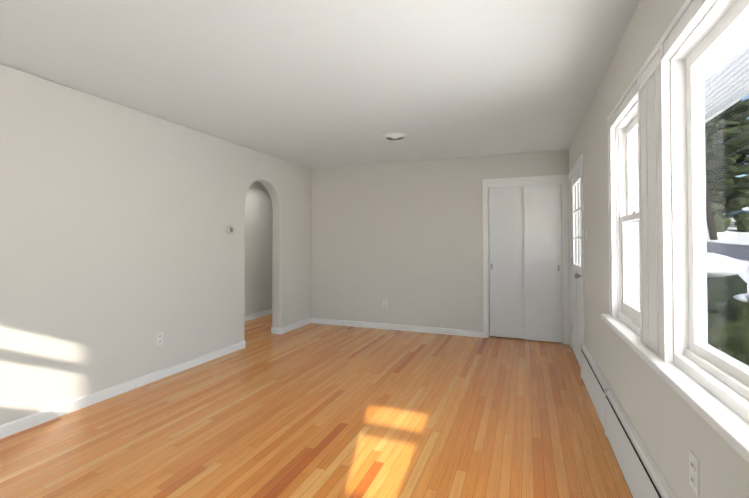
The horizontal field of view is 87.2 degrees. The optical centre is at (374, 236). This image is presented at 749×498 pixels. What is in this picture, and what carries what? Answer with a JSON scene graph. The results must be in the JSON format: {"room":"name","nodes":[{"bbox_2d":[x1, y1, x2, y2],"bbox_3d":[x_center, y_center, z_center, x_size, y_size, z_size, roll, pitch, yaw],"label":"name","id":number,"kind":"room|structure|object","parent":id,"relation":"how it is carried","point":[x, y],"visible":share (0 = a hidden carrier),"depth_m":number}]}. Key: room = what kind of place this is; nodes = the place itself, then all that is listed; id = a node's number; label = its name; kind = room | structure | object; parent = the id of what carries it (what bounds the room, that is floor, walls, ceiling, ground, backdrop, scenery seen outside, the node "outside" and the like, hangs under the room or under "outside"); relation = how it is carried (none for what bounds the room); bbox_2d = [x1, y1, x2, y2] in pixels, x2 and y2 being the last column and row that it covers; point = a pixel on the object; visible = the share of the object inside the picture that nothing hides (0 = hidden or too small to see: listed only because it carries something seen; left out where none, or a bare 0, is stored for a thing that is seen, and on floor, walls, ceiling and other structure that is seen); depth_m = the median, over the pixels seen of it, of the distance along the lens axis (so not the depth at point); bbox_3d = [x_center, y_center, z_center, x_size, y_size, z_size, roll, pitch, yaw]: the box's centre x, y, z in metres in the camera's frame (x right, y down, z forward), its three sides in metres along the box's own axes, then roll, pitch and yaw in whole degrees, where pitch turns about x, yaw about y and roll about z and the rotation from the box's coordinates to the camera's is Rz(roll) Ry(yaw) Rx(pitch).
{"room":"empty living room","nodes":[
{"label":"empty living room","id":0,"kind":"room"},
{"bbox_2d":[0,64,310,424],"bbox_3d":[-2.013,0.109,3.841,0.140,2.440,8.650,0,-1,21],"label":"wall","id":1,"kind":"structure","parent":0,"point":[120,246],"depth_m":3.28},
{"bbox_2d":[0,340,244,438],"bbox_3d":[-2.496,1.264,2.361,0.013,0.083,5.173,0,-1,21],"label":"baseboard","id":2,"kind":"structure","parent":1,"relation":"attached to","point":[25,422],"depth_m":3.17},
{"bbox_2d":[156,332,162,345],"bbox_3d":[-1.999,0.951,3.656,0.010,0.115,0.070,0,-1,21],"label":"outlet","id":3,"kind":"object","parent":1,"relation":"attached to","point":[159,338],"visible":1,"depth_m":3.65},
{"bbox_2d":[227,226,232,233],"bbox_3d":[-1.658,-0.075,4.527,0.028,0.084,0.084,0,-1,21],"label":"thermostat","id":4,"kind":"object","parent":1,"relation":"attached to","point":[229,229],"visible":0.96,"depth_m":4.51},
{"bbox_2d":[271,327,278,333],"bbox_3d":[-1.007,1.332,6.632,0.013,0.083,2.443,0,-1,21],"label":"baseboard","id":5,"kind":"structure","parent":1,"relation":"attached to","point":[273,330],"depth_m":5.47},
{"bbox_2d":[279,318,310,333],"bbox_3d":[-1.160,1.319,5.812,0.013,0.083,0.803,0,-1,21],"label":"baseboard","id":6,"kind":"structure","parent":1,"relation":"attached to","point":[285,329],"depth_m":5.76},
{"bbox_2d":[244,181,272,315],"bbox_3d":[-2.359,0.141,5.868,0.120,2.440,5.120,0,-1,21],"label":"wall","id":7,"kind":"structure","parent":0,"point":[258,249],"depth_m":6.67},
{"bbox_2d":[244,309,271,320],"bbox_3d":[-2.297,1.319,5.825,0.013,0.083,4.880,0,-1,21],"label":"baseboard","id":8,"kind":"structure","parent":7,"relation":"attached to","point":[256,315],"depth_m":6.64},
{"bbox_2d":[0,314,632,497],"bbox_3d":[-0.713,1.382,3.398,4.920,0.120,8.500,0,-1,21],"label":"floor","id":9,"kind":"structure","parent":0,"point":[313,410],"depth_m":2.67},
{"bbox_2d":[580,344,675,497],"bbox_3d":[1.306,1.143,1.976,0.039,0.312,3.708,0,-1,21],"label":"baseboard heater","id":10,"kind":"object","parent":9,"relation":"on","point":[642,474],"visible":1,"depth_m":2.13},
{"bbox_2d":[0,0,639,168],"bbox_3d":[-0.675,-1.194,3.344,5.060,0.150,8.650,0,-1,21],"label":"ceiling","id":11,"kind":"structure","parent":0,"point":[314,84],"depth_m":2.62},
{"bbox_2d":[382,133,407,139],"bbox_3d":[0.226,-1.093,4.328,0.280,0.022,0.280,0,-1,21],"label":"ceiling light","id":12,"kind":"object","parent":11,"relation":"in","point":[394,136],"visible":1,"depth_m":4.28},
{"bbox_2d":[311,149,569,344],"bbox_3d":[0.945,0.141,5.891,3.895,2.440,0.750,0,-1,21],"label":"wall","id":13,"kind":"structure","parent":0,"point":[405,239],"depth_m":5.67},
{"bbox_2d":[383,299,387,306],"bbox_3d":[0.157,0.983,5.776,0.070,0.115,0.010,0,-1,21],"label":"outlet","id":14,"kind":"object","parent":13,"relation":"attached to","point":[385,302],"visible":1,"depth_m":5.77},
{"bbox_2d":[311,318,482,336],"bbox_3d":[0.224,1.317,5.742,2.643,0.083,0.013,0,-1,21],"label":"baseboard","id":15,"kind":"structure","parent":13,"relation":"attached to","point":[473,333],"depth_m":5.68},
{"bbox_2d":[482,174,568,344],"bbox_3d":[1.961,0.288,5.148,1.039,2.122,0.138,0,-1,21],"label":"trim","id":16,"kind":"structure","parent":13,"relation":"attached to","point":[562,180],"depth_m":5.05},
{"bbox_2d":[489,184,561,342],"bbox_3d":[1.960,0.336,5.144,0.883,2.003,0.074,0,-1,21],"label":"closet doors","id":17,"kind":"structure","parent":13,"relation":"in","point":[525,267],"depth_m":5.11},
{"bbox_2d":[569,0,748,497],"bbox_3d":[1.287,0.450,1.700,0.130,3.190,7.050,0,-1,21],"label":"wall","id":18,"kind":"structure","parent":0,"point":[672,426],"depth_m":2.03},
{"bbox_2d":[571,170,581,363],"bbox_3d":[2.187,0.320,4.276,0.113,2.000,0.992,0,-1,21],"label":"entry door","id":19,"kind":"structure","parent":18,"relation":"in","point":[576,265],"depth_m":4.36},
{"bbox_2d":[568,154,584,366],"bbox_3d":[2.259,0.290,4.238,0.180,2.130,1.160,0,-1,21],"label":"door frame","id":20,"kind":"structure","parent":18,"relation":"attached to","point":[578,164],"depth_m":3.85},
{"bbox_2d":[601,314,748,462],"bbox_3d":[1.065,0.520,1.356,0.100,0.082,2.501,0,-1,21],"label":"window sill","id":21,"kind":"structure","parent":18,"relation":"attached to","point":[728,425],"depth_m":1.19},
{"bbox_2d":[607,0,748,422],"bbox_3d":[1.135,-0.143,1.340,0.170,1.268,2.441,0,-1,21],"label":"window unit","id":22,"kind":"structure","parent":18,"relation":"in","point":[722,376],"depth_m":1.49},
{"bbox_2d":[689,450,699,495],"bbox_3d":[1.066,0.789,1.313,0.010,0.115,0.070,0,-1,21],"label":"outlet","id":23,"kind":"object","parent":18,"relation":"attached to","point":[694,472],"visible":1,"depth_m":1.30},
{"bbox_2d":[704,21,748,121],"bbox_3d":[2.465,-0.948,3.762,0.760,0.290,19.000,0,-1,21],"label":"soffit","id":24,"kind":"structure","parent":18,"relation":"attached to","point":[722,75],"depth_m":2.08},
{"label":"outside","id":25,"kind":"structure","parent":0,"visible":0},
{"bbox_2d":[705,101,748,179],"bbox_3d":[12.505,-3.294,16.042,0.016,3.452,8.364,0,-1,5],"label":"hanging power lines","id":26,"kind":"object","parent":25,"point":[729,141],"depth_m":13.69},
{"bbox_2d":[706,207,748,292],"bbox_3d":[29.425,-4.907,34.134,90.000,14.352,135.000,0,-1,21],"label":"snow","id":27,"kind":"object","parent":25,"point":[739,246],"depth_m":18.57},
{"bbox_2d":[705,99,748,239],"bbox_3d":[24.311,-12.868,30.315,20.604,26.908,27.858,0,-1,21],"label":"pine trees","id":28,"kind":"object","parent":27,"relation":"on","point":[727,186],"depth_m":22.76},
{"bbox_2d":[707,252,748,364],"bbox_3d":[4.428,1.012,5.109,1.374,1.608,4.141,0,-1,21],"label":"bush","id":29,"kind":"object","parent":27,"relation":"on","point":[746,350],"depth_m":4.30}
]}

